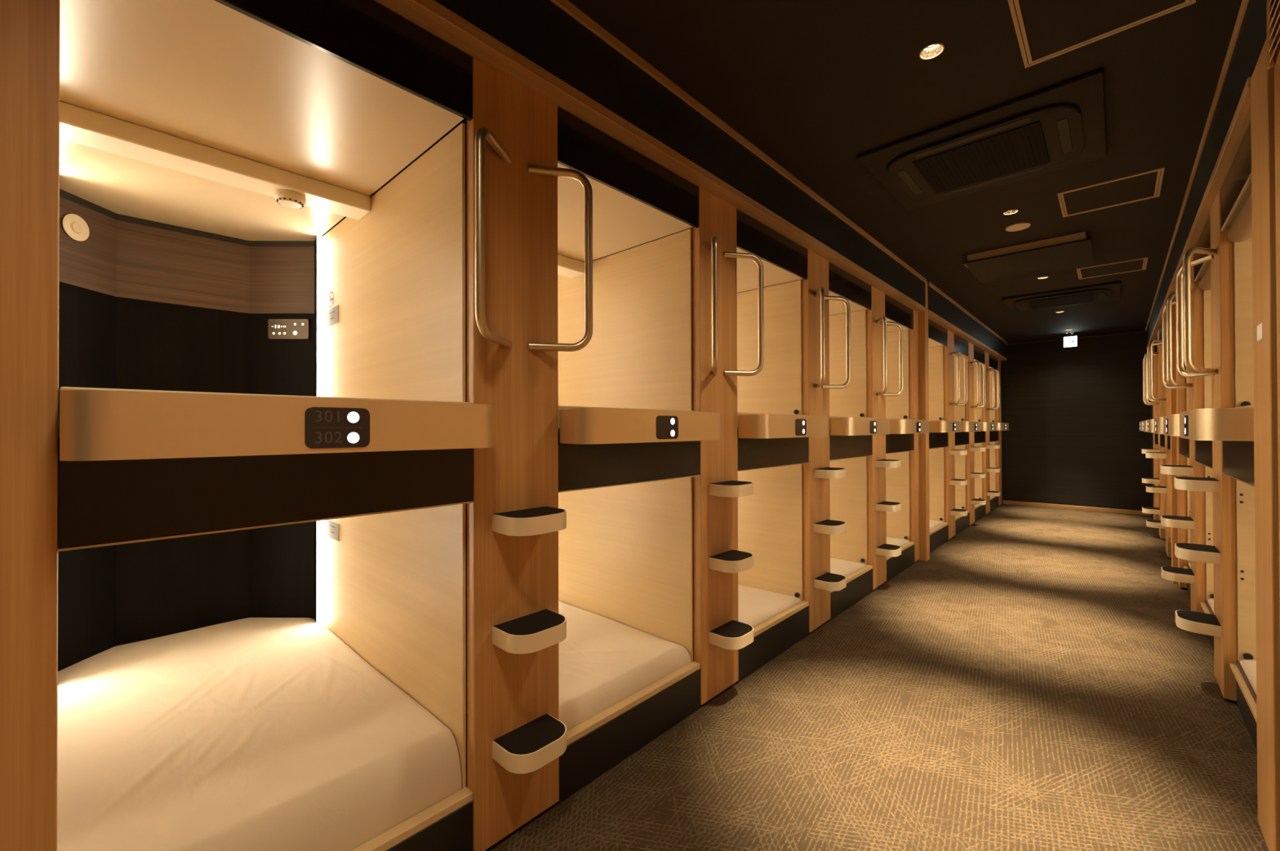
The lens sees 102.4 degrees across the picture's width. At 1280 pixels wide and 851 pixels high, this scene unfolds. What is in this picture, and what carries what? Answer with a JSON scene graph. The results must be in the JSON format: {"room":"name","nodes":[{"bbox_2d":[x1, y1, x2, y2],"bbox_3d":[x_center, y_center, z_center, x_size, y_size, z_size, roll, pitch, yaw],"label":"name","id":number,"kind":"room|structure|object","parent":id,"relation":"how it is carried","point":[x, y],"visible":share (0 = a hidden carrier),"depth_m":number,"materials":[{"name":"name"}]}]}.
{"room":"capsule hotel","nodes":[
{"label":"capsule hotel","id":0,"kind":"room"},
{"bbox_2d":[434,0,1006,358],"bbox_3d":[1.768,-1.300,4.016,0.115,0.277,13.090,0,0,43],"label":"wall","id":1,"kind":"structure","parent":0,"point":[540,31],"depth_m":2.16,"materials":[{"name":"black"}]},
{"bbox_2d":[373,0,925,312],"bbox_3d":[0.041,-1.147,2.149,0.118,0.038,8.003,0,0,43],"label":"trim","id":2,"kind":"structure","parent":1,"relation":"attached to","point":[430,15],"depth_m":1.88,"materials":[{"name":"brown wood"}]},
{"bbox_2d":[550,0,926,283],"bbox_3d":[0.085,-1.425,2.108,0.012,0.037,8.003,0,0,43],"label":"trim","id":3,"kind":"structure","parent":1,"relation":"attached to","point":[565,5],"depth_m":2.30,"materials":[{"name":"brown wood"}]},
{"bbox_2d":[928,309,1006,360],"bbox_3d":[4.528,-1.134,6.990,0.118,0.038,4.975,0,0,43],"label":"trim","id":4,"kind":"structure","parent":1,"relation":"attached to","point":[932,317],"depth_m":6.33,"materials":[{"name":"brown wood"}]},
{"bbox_2d":[928,281,1007,344],"bbox_3d":[4.572,-1.412,6.950,0.012,0.037,4.975,0,0,43],"label":"trim","id":5,"kind":"structure","parent":1,"relation":"attached to","point":[930,284],"depth_m":6.23,"materials":[{"name":"brown wood"}]},
{"bbox_2d":[373,0,1242,347],"bbox_3d":[2.428,-1.488,3.405,5.650,0.090,13.090,0,0,43],"label":"ceiling","id":6,"kind":"structure","parent":0,"point":[815,86],"depth_m":2.27,"materials":[{"name":"black"}]},
{"bbox_2d":[919,43,944,59],"bbox_3d":[1.127,-1.472,1.987,0.085,0.055,0.085,0,0,43],"label":"recessed light","id":7,"kind":"object","parent":6,"relation":"in","point":[932,51],"visible":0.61,"depth_m":2.01,"materials":[{"name":"beige metal"}]},
{"bbox_2d":[856,68,1106,210],"bbox_3d":[1.817,-1.422,2.738,0.980,0.048,0.900,0,0,43],"label":"air conditioner","id":8,"kind":"object","parent":6,"relation":"attached to","point":[1060,126],"visible":1,"depth_m":2.60,"materials":[{"name":"black plastic"}]},
{"bbox_2d":[912,120,1049,194],"bbox_3d":[1.817,-1.403,2.738,0.540,0.008,0.500,0,0,43],"label":"grille","id":9,"kind":"object","parent":8,"relation":"attached to","point":[1025,146],"depth_m":2.70,"materials":[{"name":"black"}]},
{"bbox_2d":[1003,208,1018,214],"bbox_3d":[2.503,-1.468,3.472,0.085,0.055,0.085,0,0,43],"label":"recessed light","id":10,"kind":"object","parent":6,"relation":"in","point":[1015,211],"visible":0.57,"depth_m":3.49,"materials":[{"name":"beige metal"}]},
{"bbox_2d":[1005,222,1031,231],"bbox_3d":[2.738,-1.437,3.725,0.148,0.012,0.148,0,0,43],"label":"ceiling speaker","id":11,"kind":"object","parent":6,"relation":"attached to","point":[1020,226],"visible":1,"depth_m":3.71,"materials":[{"name":"beige plastic"}]},
{"bbox_2d":[962,231,1094,283],"bbox_3d":[3.303,-1.404,4.367,0.815,0.074,0.810,0,0,43],"label":"ceiling box","id":12,"kind":"object","parent":6,"relation":"attached to","point":[1073,251],"visible":1,"depth_m":4.25,"materials":[{"name":"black metal"}]},
{"bbox_2d":[1001,280,1120,312],"bbox_3d":[4.730,-1.414,5.778,0.980,0.048,0.900,0,0,43],"label":"air conditioner","id":13,"kind":"object","parent":6,"relation":"attached to","point":[1108,291],"visible":1,"depth_m":5.64,"materials":[{"name":"black plastic"}]},
{"bbox_2d":[1027,293,1093,309],"bbox_3d":[4.730,-1.395,5.778,0.540,0.008,0.500,0,0,43],"label":"grille","id":14,"kind":"object","parent":13,"relation":"attached to","point":[1086,297],"depth_m":5.76,"materials":[{"name":"black"}]},
{"bbox_2d":[1062,333,1077,348],"bbox_3d":[6.651,-1.319,7.946,0.172,0.225,0.046,0,0,43],"label":"exit sign","id":15,"kind":"object","parent":6,"relation":"hanging from","point":[1070,340],"visible":1,"depth_m":7.93,"materials":[{"name":"white plastic"}]},
{"bbox_2d":[1008,0,1195,68],"bbox_3d":[1.565,-1.448,1.742,0.469,0.005,0.478,0,0,43],"label":"access hatch","id":16,"kind":"object","parent":6,"relation":"attached to","point":[1050,28],"visible":1,"depth_m":1.83,"materials":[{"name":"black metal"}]},
{"bbox_2d":[1057,167,1164,217],"bbox_3d":[2.932,-1.444,3.217,0.469,0.005,0.490,0,0,43],"label":"access hatch","id":17,"kind":"object","parent":6,"relation":"attached to","point":[1144,185],"visible":1,"depth_m":3.20,"materials":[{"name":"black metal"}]},
{"bbox_2d":[1076,257,1147,279],"bbox_3d":[4.336,-1.440,4.732,0.469,0.005,0.450,0,0,43],"label":"access hatch","id":18,"kind":"object","parent":6,"relation":"attached to","point":[1137,264],"visible":1,"depth_m":4.72,"materials":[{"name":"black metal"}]},
{"bbox_2d":[466,504,1268,850],"bbox_3d":[2.437,1.351,3.389,5.650,0.050,13.090,0,0,43],"label":"floor","id":19,"kind":"structure","parent":0,"point":[1033,683],"depth_m":2.21,"materials":[{"name":"brown carpet"}]},
{"bbox_2d":[0,0,59,850],"bbox_3d":[-1.201,0.096,0.845,0.045,2.455,0.323,0,0,43],"label":"column","id":20,"kind":"structure","parent":19,"relation":"on","point":[29,29],"depth_m":0.92,"materials":[{"name":"brown wood"}]},
{"bbox_2d":[57,448,473,850],"bbox_3d":[-1.481,0.699,1.836,1.808,1.261,0.924,0,0,43],"label":"capsule","id":21,"kind":"object","parent":19,"relation":"on","point":[151,548],"visible":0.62,"depth_m":1.73,"materials":[{"name":"brown wood"}]},
{"bbox_2d":[57,617,462,850],"bbox_3d":[-1.486,1.044,1.839,1.732,0.185,0.893,0,0,43],"label":"mattress","id":22,"kind":"object","parent":21,"relation":"on","point":[248,734],"visible":0.98,"depth_m":1.54,"materials":[{"name":"beige fabric"}]},
{"bbox_2d":[57,0,472,438],"bbox_3d":[-1.486,-0.547,1.844,1.806,1.153,0.924,0,0,43],"label":"capsule","id":23,"kind":"object","parent":21,"relation":"on","point":[182,122],"visible":0.66,"depth_m":1.83,"materials":[{"name":"brown wood"}]},
{"bbox_2d":[62,213,89,241],"bbox_3d":[-2.278,-0.801,2.080,0.013,0.104,0.104,0,0,-3],"label":"round vent","id":24,"kind":"object","parent":23,"relation":"attached to","point":[73,225],"visible":1,"depth_m":2.07,"materials":[{"name":"beige plastic"}]},
{"bbox_2d":[59,386,493,461],"bbox_3d":[-0.751,-0.005,1.228,0.196,0.134,0.846,0,0,43],"label":"rail","id":25,"kind":"object","parent":23,"relation":"attached to","point":[96,424],"visible":1,"depth_m":1.04,"materials":[{"name":"brown wood"}]},
{"bbox_2d":[346,432,359,443],"bbox_3d":[-0.660,0.028,1.184,0.002,0.027,0.027,0,0,43],"label":"indicator light","id":26,"kind":"object","parent":25,"relation":"attached to","point":[352,437],"depth_m":1.18,"materials":[{"name":"white plastic"}]},
{"bbox_2d":[346,412,359,422],"bbox_3d":[-0.660,-0.019,1.184,0.002,0.027,0.027,0,0,43],"label":"indicator light","id":27,"kind":"object","parent":25,"relation":"on","point":[352,417],"depth_m":1.18,"materials":[{"name":"white plastic"}]},
{"bbox_2d":[267,319,309,339],"bbox_3d":[-1.766,-0.485,2.585,0.200,0.100,0.010,0,0,-1],"label":"control panel","id":28,"kind":"object","parent":23,"relation":"attached to","point":[277,329],"visible":1,"depth_m":2.58,"materials":[{"name":"brown metal"}]},
{"bbox_2d":[274,189,306,208],"bbox_3d":[-1.323,-0.853,1.946,0.100,0.040,0.100,0,0,43],"label":"smoke detector","id":29,"kind":"object","parent":23,"relation":"attached to","point":[286,197],"visible":1,"depth_m":1.92,"materials":[{"name":"beige plastic"}]},
{"bbox_2d":[325,305,338,327],"bbox_3d":[-1.451,-0.514,2.423,0.180,0.079,0.003,0,0,43],"label":"notice","id":30,"kind":"object","parent":23,"relation":"attached to","point":[332,314],"visible":1,"depth_m":2.42,"materials":[{"name":"grey paper"}]},
{"bbox_2d":[326,520,338,541],"bbox_3d":[-1.441,0.492,2.410,0.170,0.077,0.003,0,0,43],"label":"notice","id":31,"kind":"object","parent":21,"relation":"attached to","point":[332,529],"visible":1,"depth_m":2.41,"materials":[{"name":"grey paper"}]},
{"bbox_2d":[466,56,592,850],"bbox_3d":[-0.357,0.098,1.647,0.192,2.455,0.437,0,0,43],"label":"column","id":32,"kind":"structure","parent":19,"relation":"on","point":[517,737],"depth_m":1.65,"materials":[{"name":"brown wood"}]},
{"bbox_2d":[466,440,700,804],"bbox_3d":[-0.692,0.702,2.688,1.808,1.261,0.924,0,0,43],"label":"capsule","id":33,"kind":"object","parent":19,"relation":"on","point":[625,547],"visible":0.43,"depth_m":2.47,"materials":[{"name":"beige wood"}]},
{"bbox_2d":[465,106,698,433],"bbox_3d":[-0.697,-0.544,2.696,1.806,1.153,0.924,0,0,43],"label":"capsule","id":34,"kind":"object","parent":33,"relation":"on","point":[638,353],"visible":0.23,"depth_m":2.55,"materials":[{"name":"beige wood"}]},
{"bbox_2d":[558,405,721,444],"bbox_3d":[0.038,-0.003,2.079,0.196,0.134,0.846,0,0,43],"label":"ledge","id":35,"kind":"object","parent":34,"relation":"attached to","point":[576,424],"visible":0.98,"depth_m":1.88,"materials":[{"name":"beige"}]},
{"bbox_2d":[558,601,691,731],"bbox_3d":[-0.696,1.091,2.690,1.732,0.096,0.893,0,0,43],"label":"mattress","id":36,"kind":"object","parent":33,"relation":"on","point":[603,662],"visible":0.28,"depth_m":2.29,"materials":[{"name":"beige fabric"}]},
{"bbox_2d":[692,186,764,707],"bbox_3d":[0.432,0.100,2.498,0.192,2.455,0.437,0,0,43],"label":"column","id":37,"kind":"structure","parent":19,"relation":"on","point":[718,635],"depth_m":2.48,"materials":[{"name":"brown wood"}]},
{"bbox_2d":[692,437,808,683],"bbox_3d":[0.097,0.704,3.539,1.808,1.261,0.924,0,0,43],"label":"capsule","id":38,"kind":"object","parent":19,"relation":"on","point":[770,520],"visible":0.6,"depth_m":3.33,"materials":[{"name":"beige wood"}]},
{"bbox_2d":[691,208,807,431],"bbox_3d":[0.092,-0.542,3.547,1.806,1.153,0.924,0,0,43],"label":"capsule","id":39,"kind":"object","parent":38,"relation":"on","point":[776,388],"visible":0.38,"depth_m":3.37,"materials":[{"name":"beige wood"}]},
{"bbox_2d":[737,412,827,438],"bbox_3d":[0.828,0.000,2.931,0.196,0.134,0.846,0,0,43],"label":"ledge","id":40,"kind":"object","parent":39,"relation":"attached to","point":[749,425],"visible":0.95,"depth_m":2.70,"materials":[{"name":"beige"}]},
{"bbox_2d":[737,584,801,627],"bbox_3d":[0.093,1.119,3.542,1.732,0.046,0.893,0,0,43],"label":"mattress","id":41,"kind":"object","parent":38,"relation":"on","point":[756,606],"visible":0.2,"depth_m":3.17,"materials":[{"name":"beige fabric"}]},
{"bbox_2d":[801,248,850,634],"bbox_3d":[1.221,0.102,3.350,0.192,2.455,0.437,0,0,43],"label":"column","id":42,"kind":"structure","parent":19,"relation":"on","point":[818,580],"depth_m":3.32,"materials":[{"name":"brown wood"}]},
{"bbox_2d":[802,435,872,621],"bbox_3d":[0.886,0.706,4.391,1.808,1.261,0.924,0,0,43],"label":"capsule","id":43,"kind":"object","parent":19,"relation":"on","point":[848,495],"visible":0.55,"depth_m":4.16,"materials":[{"name":"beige wood"}]},
{"bbox_2d":[801,262,871,430],"bbox_3d":[0.882,-0.540,4.399,1.806,1.153,0.924,0,0,43],"label":"capsule","id":44,"kind":"object","parent":43,"relation":"on","point":[850,401],"visible":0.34,"depth_m":4.19,"materials":[{"name":"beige wood"}]},
{"bbox_2d":[829,416,889,435],"bbox_3d":[1.617,0.002,3.783,0.196,0.134,0.846,0,0,43],"label":"ledge","id":45,"kind":"object","parent":44,"relation":"attached to","point":[838,425],"visible":0.97,"depth_m":3.53,"materials":[{"name":"beige"}]},
{"bbox_2d":[830,557,865,577],"bbox_3d":[0.882,1.123,4.393,1.732,0.041,0.893,0,0,43],"label":"mattress","id":46,"kind":"object","parent":43,"relation":"on","point":[842,567],"visible":0.11,"depth_m":4.03,"materials":[{"name":"beige fabric"}]},
{"bbox_2d":[866,285,903,591],"bbox_3d":[2.010,0.105,4.201,0.192,2.455,0.437,0,0,43],"label":"column","id":47,"kind":"structure","parent":19,"relation":"on","point":[877,506],"depth_m":4.16,"materials":[{"name":"brown wood"}]},
{"bbox_2d":[866,433,914,582],"bbox_3d":[1.675,0.709,5.243,1.808,1.261,0.924,0,0,43],"label":"capsule","id":48,"kind":"object","parent":19,"relation":"on","point":[898,446],"visible":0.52,"depth_m":5.00,"materials":[{"name":"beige wood"}]},
{"bbox_2d":[866,294,913,418],"bbox_3d":[1.671,-0.537,5.250,1.806,1.153,0.924,0,0,43],"label":"capsule","id":49,"kind":"object","parent":48,"relation":"on","point":[896,407],"visible":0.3,"depth_m":5.03,"materials":[{"name":"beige wood"}]},
{"bbox_2d":[885,417,928,434],"bbox_3d":[2.406,0.004,4.634,0.196,0.134,0.846,0,0,43],"label":"ledge","id":50,"kind":"object","parent":49,"relation":"attached to","point":[897,426],"visible":0.96,"depth_m":4.36,"materials":[{"name":"beige wood"}]},
{"bbox_2d":[886,537,909,546],"bbox_3d":[1.671,1.123,5.245,1.732,0.046,0.893,0,0,43],"label":"mattress","id":51,"kind":"object","parent":48,"relation":"on","point":[893,541],"visible":0.07,"depth_m":4.91,"materials":[{"name":"beige fabric"}]},
{"bbox_2d":[908,310,919,563],"bbox_3d":[2.693,0.107,5.046,0.045,2.455,0.170,0,0,43],"label":"column","id":52,"kind":"structure","parent":19,"relation":"on","point":[913,334],"depth_m":4.99,"materials":[{"name":"brown wood"}]},
{"bbox_2d":[918,281,929,561],"bbox_3d":[2.803,-0.050,5.118,0.101,2.770,0.112,0,0,43],"label":"post","id":53,"kind":"object","parent":19,"relation":"on","point":[923,403],"visible":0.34,"depth_m":5.07,"materials":[{"name":"brown wood"}]},
{"bbox_2d":[909,432,948,553],"bbox_3d":[2.605,0.711,6.246,1.808,1.261,0.924,0,0,43],"label":"capsule","id":54,"kind":"object","parent":19,"relation":"on","point":[939,535],"visible":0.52,"depth_m":6.01,"materials":[{"name":"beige wood"}]},
{"bbox_2d":[908,319,947,420],"bbox_3d":[2.601,-0.535,6.253,1.806,1.153,0.924,0,0,43],"label":"capsule","id":55,"kind":"object","parent":54,"relation":"on","point":[937,335],"visible":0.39,"depth_m":6.03,"materials":[{"name":"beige wood"}]},
{"bbox_2d":[928,419,961,432],"bbox_3d":[3.336,0.007,5.637,0.196,0.134,0.846,0,0,43],"label":"ledge","id":56,"kind":"object","parent":55,"relation":"attached to","point":[935,426],"visible":0.94,"depth_m":5.35,"materials":[{"name":"beige"}]},
{"bbox_2d":[929,520,943,530],"bbox_3d":[2.601,1.128,6.248,1.732,0.041,0.893,0,0,43],"label":"mattress","id":57,"kind":"object","parent":54,"relation":"on","point":[933,524],"visible":0.11,"depth_m":5.82,"materials":[{"name":"beige fabric"}]},
{"bbox_2d":[928,366,929,532],"bbox_3d":[2.908,0.108,5.279,0.045,2.455,0.257,0,0,43],"label":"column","id":58,"kind":"structure","parent":19,"relation":"on","point":[928,366],"depth_m":5.35,"materials":[{"name":"brown wood"}]},
{"bbox_2d":[943,329,967,540],"bbox_3d":[3.729,0.110,6.056,0.192,2.455,0.437,0,0,43],"label":"column","id":59,"kind":"structure","parent":19,"relation":"on","point":[950,512],"depth_m":6.00,"materials":[{"name":"brown wood"}]},
{"bbox_2d":[943,431,969,536],"bbox_3d":[3.394,0.714,7.097,1.808,1.261,0.924,0,0,43],"label":"capsule","id":60,"kind":"object","parent":19,"relation":"on","point":[962,439],"visible":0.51,"depth_m":6.85,"materials":[{"name":"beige wood"}]},
{"bbox_2d":[954,333,968,421],"bbox_3d":[3.390,-0.532,7.105,1.806,1.153,0.924,0,0,43],"label":"capsule","id":61,"kind":"object","parent":60,"relation":"on","point":[961,345],"visible":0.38,"depth_m":6.87,"materials":[{"name":"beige wood"}]},
{"bbox_2d":[961,421,981,431],"bbox_3d":[4.125,0.009,6.489,0.196,0.134,0.846,0,0,43],"label":"ledge","id":62,"kind":"object","parent":61,"relation":"attached to","point":[966,426],"visible":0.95,"depth_m":6.25,"materials":[{"name":"beige wood"}]},
{"bbox_2d":[964,342,986,525],"bbox_3d":[4.518,0.112,6.907,0.192,2.455,0.437,0,0,43],"label":"column","id":63,"kind":"structure","parent":19,"relation":"on","point":[971,475],"depth_m":6.86,"materials":[{"name":"brown wood"}]},
{"bbox_2d":[973,431,986,523],"bbox_3d":[4.184,0.716,7.949,1.808,1.261,0.924,0,0,43],"label":"capsule","id":64,"kind":"object","parent":19,"relation":"on","point":[979,437],"visible":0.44,"depth_m":7.70,"materials":[{"name":"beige wood"}]},
{"bbox_2d":[964,345,984,422],"bbox_3d":[4.179,-0.530,7.957,1.806,1.153,0.924,0,0,43],"label":"capsule","id":65,"kind":"object","parent":64,"relation":"on","point":[979,354],"visible":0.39,"depth_m":7.71,"materials":[{"name":"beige wood"}]},
{"bbox_2d":[981,422,996,431],"bbox_3d":[4.914,0.012,7.340,0.196,0.134,0.846,0,0,43],"label":"ledge","id":66,"kind":"object","parent":65,"relation":"attached to","point":[984,426],"visible":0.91,"depth_m":7.10,"materials":[{"name":"beige wood"}]},
{"bbox_2d":[982,431,999,512],"bbox_3d":[4.973,0.718,8.800,1.808,1.261,0.924,0,0,43],"label":"capsule","id":67,"kind":"object","parent":19,"relation":"on","point":[993,435],"visible":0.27,"depth_m":8.55,"materials":[{"name":"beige wood"}]},
{"bbox_2d":[981,354,998,422],"bbox_3d":[4.968,-0.528,8.808,1.806,1.153,0.924,0,0,43],"label":"capsule","id":68,"kind":"object","parent":67,"relation":"on","point":[993,361],"visible":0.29,"depth_m":8.58,"materials":[{"name":"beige wood"}]},
{"bbox_2d":[989,422,1008,431],"bbox_3d":[5.703,0.014,8.192,0.196,0.134,0.846,0,0,43],"label":"ledge","id":69,"kind":"object","parent":68,"relation":"attached to","point":[1000,426],"visible":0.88,"depth_m":7.96,"materials":[{"name":"beige wood"}]},
{"bbox_2d":[982,351,999,515],"bbox_3d":[5.307,0.115,7.759,0.192,2.455,0.437,0,0,43],"label":"column","id":70,"kind":"structure","parent":19,"relation":"on","point":[986,469],"depth_m":7.70,"materials":[{"name":"brown wood"}]},
{"bbox_2d":[995,359,1001,506],"bbox_3d":[6.024,0.117,8.641,0.045,2.455,0.270,0,0,43],"label":"column","id":71,"kind":"structure","parent":19,"relation":"on","point":[998,412],"depth_m":8.56,"materials":[{"name":"brown wood"}]},
{"bbox_2d":[1141,328,1165,540],"bbox_3d":[6.114,0.103,6.130,0.192,2.455,0.437,0,0,43],"label":"column","id":72,"kind":"structure","parent":19,"relation":"on","point":[1161,510],"depth_m":6.02,"materials":[{"name":"brown wood"}]},
{"bbox_2d":[1152,346,1159,520],"bbox_3d":[6.957,0.105,6.932,0.045,2.455,0.323,0,0,43],"label":"column","id":73,"kind":"structure","parent":19,"relation":"on","point":[1156,517],"depth_m":6.82,"materials":[{"name":"brown wood"}]},
{"bbox_2d":[1145,339,1171,559],"bbox_3d":[5.325,0.101,5.279,0.192,2.455,0.437,0,0,43],"label":"column","id":74,"kind":"structure","parent":19,"relation":"on","point":[1166,490],"depth_m":5.18,"materials":[{"name":"brown wood"}]},
{"bbox_2d":[1160,434,1165,530],"bbox_3d":[6.394,0.693,5.019,1.808,1.261,0.924,0,0,43],"label":"capsule","id":75,"kind":"object","parent":19,"relation":"on","point":[1162,436],"visible":0.05,"depth_m":5.65,"materials":[{"name":"black wood"}]},
{"bbox_2d":[1167,435,1171,542],"bbox_3d":[5.605,0.691,4.168,1.808,1.261,0.924,0,0,43],"label":"capsule","id":76,"kind":"object","parent":19,"relation":"on","point":[1168,437],"visible":0.04,"depth_m":4.97,"materials":[{"name":"black wood"}]},
{"bbox_3d":[5.602,-0.556,4.174,1.806,1.153,0.924,0,0,43],"label":"capsule","id":77,"kind":"object","parent":76,"relation":"on","visible":0},
{"bbox_2d":[1146,419,1154,432],"bbox_3d":[4.937,-0.002,4.856,0.195,0.134,0.846,0,0,43],"label":"ledge","id":78,"kind":"object","parent":77,"relation":"attached to","point":[1150,423],"visible":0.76,"depth_m":4.66,"materials":[{"name":"beige"}]},
{"bbox_2d":[1168,290,1178,584],"bbox_3d":[4.525,-0.060,4.335,0.071,2.770,0.110,0,0,43],"label":"post","id":79,"kind":"object","parent":19,"relation":"on","point":[1172,392],"visible":0.13,"depth_m":4.31,"materials":[{"name":"brown wood"}]},
{"bbox_2d":[1175,331,1187,590],"bbox_3d":[4.441,0.097,4.217,0.045,2.455,0.180,0,0,43],"label":"column","id":80,"kind":"structure","parent":19,"relation":"on","point":[1182,534],"depth_m":4.16,"materials":[{"name":"brown wood"}]},
{"bbox_2d":[1160,253,1206,613],"bbox_3d":[3.647,0.096,3.468,0.192,2.455,0.437,0,0,43],"label":"column","id":81,"kind":"structure","parent":19,"relation":"on","point":[1195,575],"depth_m":3.35,"materials":[{"name":"brown wood"}]},
{"bbox_2d":[1178,436,1206,598],"bbox_3d":[4.716,0.688,3.208,1.808,1.261,0.924,0,0,43],"label":"capsule","id":82,"kind":"object","parent":19,"relation":"on","point":[1184,444],"visible":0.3,"depth_m":4.05,"materials":[{"name":"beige wood"}]},
{"bbox_2d":[1186,315,1204,411],"bbox_3d":[4.713,-0.558,3.215,1.806,1.153,0.924,0,0,43],"label":"capsule","id":83,"kind":"object","parent":82,"relation":"on","point":[1187,370],"visible":0.02,"depth_m":4.12,"materials":[{"name":"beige wood"}]},
{"bbox_2d":[1154,417,1163,434],"bbox_3d":[4.048,-0.005,3.896,0.195,0.134,0.846,0,0,43],"label":"ledge","id":84,"kind":"object","parent":83,"relation":"attached to","point":[1158,422],"visible":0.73,"depth_m":3.74,"materials":[{"name":"beige wood"}]},
{"bbox_2d":[1173,189,1237,704],"bbox_3d":[2.858,0.093,2.616,0.192,2.455,0.437,0,0,43],"label":"column","id":85,"kind":"structure","parent":19,"relation":"on","point":[1222,625],"depth_m":2.50,"materials":[{"name":"brown wood"}]},
{"bbox_2d":[1195,440,1237,651],"bbox_3d":[3.927,0.685,2.357,1.808,1.261,0.924,0,0,43],"label":"capsule","id":86,"kind":"object","parent":19,"relation":"on","point":[1203,449],"visible":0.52,"depth_m":3.25,"materials":[{"name":"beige wood"}]},
{"bbox_2d":[1207,599,1213,613],"bbox_3d":[3.933,1.098,2.349,1.732,0.050,0.893,0,0,43],"label":"mattress","id":87,"kind":"object","parent":86,"relation":"on","point":[1211,602],"visible":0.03,"depth_m":3.17,"materials":[{"name":"beige fabric"}]},
{"bbox_2d":[1193,214,1235,408],"bbox_3d":[3.924,-0.560,2.363,1.806,1.153,0.924,0,0,43],"label":"capsule","id":88,"kind":"object","parent":86,"relation":"on","point":[1202,270],"visible":0.24,"depth_m":3.26,"materials":[{"name":"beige wood"}]},
{"bbox_2d":[1163,413,1179,436],"bbox_3d":[3.259,-0.007,3.045,0.195,0.134,0.846,0,0,43],"label":"ledge","id":89,"kind":"object","parent":88,"relation":"attached to","point":[1171,422],"visible":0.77,"depth_m":2.86,"materials":[{"name":"beige"}]},
{"bbox_2d":[1198,263,1210,290],"bbox_3d":[3.303,-0.897,2.939,0.079,0.080,0.861,0,0,43],"label":"roller blind","id":90,"kind":"object","parent":88,"relation":"hanging from","point":[1204,269],"depth_m":3.11,"materials":[{"name":"brown fabric"}]},
{"bbox_2d":[1222,440,1257,751],"bbox_3d":[3.138,0.683,1.505,1.808,1.261,0.924,0,0,43],"label":"capsule","id":91,"kind":"object","parent":19,"relation":"on","point":[1237,456],"visible":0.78,"depth_m":2.39,"materials":[{"name":"brown wood"}]},
{"bbox_2d":[1220,121,1253,407],"bbox_3d":[3.135,-0.563,1.512,1.806,1.153,0.924,0,0,43],"label":"capsule","id":92,"kind":"object","parent":91,"relation":"on","point":[1236,188],"visible":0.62,"depth_m":2.40,"materials":[{"name":"brown wood"}]},
{"bbox_2d":[1179,404,1253,441],"bbox_3d":[2.470,-0.009,2.193,0.195,0.134,0.846,0,0,43],"label":"ledge","id":93,"kind":"object","parent":92,"relation":"attached to","point":[1237,424],"visible":0.89,"depth_m":1.92,"materials":[{"name":"brown wood"}]},
{"bbox_2d":[1227,192,1252,242],"bbox_3d":[2.513,-0.899,2.087,0.079,0.080,0.861,0,0,43],"label":"roller blind","id":94,"kind":"object","parent":92,"relation":"hanging from","point":[1239,217],"depth_m":2.24,"materials":[{"name":"brown fabric"}]},
{"bbox_2d":[1239,659,1256,694],"bbox_3d":[3.144,1.094,1.498,1.732,0.054,0.893,0,0,43],"label":"mattress","id":95,"kind":"object","parent":91,"relation":"on","point":[1249,667],"visible":0.27,"depth_m":2.29,"materials":[{"name":"beige fabric"}]},
{"bbox_2d":[1250,37,1279,850],"bbox_3d":[1.976,0.075,1.621,0.022,2.485,0.255,0,0,43],"label":"post","id":96,"kind":"object","parent":19,"relation":"on","point":[1262,79],"visible":0.8,"depth_m":1.58,"materials":[{"name":"brown wood"}]},
{"bbox_2d":[1000,360,1003,505],"bbox_3d":[6.156,0.118,8.786,0.050,2.455,0.122,0,0,43],"label":"wall","id":97,"kind":"structure","parent":0,"point":[1001,361],"depth_m":8.76,"materials":[{"name":"brown wood"}]},
{"bbox_2d":[995,328,1151,511],"bbox_3d":[6.893,-0.045,8.221,2.801,2.770,0.050,0,0,43],"label":"wall","id":98,"kind":"structure","parent":0,"point":[1074,437],"depth_m":8.14,"materials":[{"name":"black paint"}]},
{"bbox_2d":[1006,330,1146,345],"bbox_3d":[6.879,-1.389,8.195,1.703,0.022,0.012,0,0,43],"label":"trim","id":99,"kind":"structure","parent":98,"relation":"attached to","point":[1144,331],"depth_m":8.07,"materials":[{"name":"brown wood"}]},
{"bbox_2d":[1003,500,1151,515],"bbox_3d":[6.875,1.307,8.190,1.801,0.065,0.014,0,0,43],"label":"baseboard","id":100,"kind":"structure","parent":98,"relation":"attached to","point":[1005,502],"depth_m":8.14,"materials":[{"name":"brown wood"}]},
{"bbox_2d":[1146,0,1279,617],"bbox_3d":[3.097,-0.064,2.781,0.093,2.770,13.090,0,0,43],"label":"wall","id":101,"kind":"structure","parent":0,"point":[1252,35],"depth_m":1.91,"materials":[{"name":"black"}]},
{"bbox_2d":[1145,0,1249,330],"bbox_3d":[3.054,-1.434,2.825,0.012,0.030,13.090,0,0,43],"label":"trim","id":102,"kind":"structure","parent":101,"relation":"attached to","point":[1244,4],"depth_m":2.37,"materials":[{"name":"brown wood"}]},
{"bbox_2d":[1146,76,1251,350],"bbox_3d":[4.809,-1.148,4.647,0.086,0.038,8.030,0,0,43],"label":"trim","id":103,"kind":"structure","parent":101,"relation":"attached to","point":[1241,120],"depth_m":2.31,"materials":[{"name":"brown wood"}]},
{"bbox_2d":[1266,0,1279,69],"bbox_3d":[1.445,-1.226,1.078,0.013,0.375,1.142,0,0,43],"label":"blind","id":104,"kind":"object","parent":101,"relation":"attached to","point":[1271,26],"visible":0.96,"depth_m":1.48,"materials":[{"name":"brown wood"}]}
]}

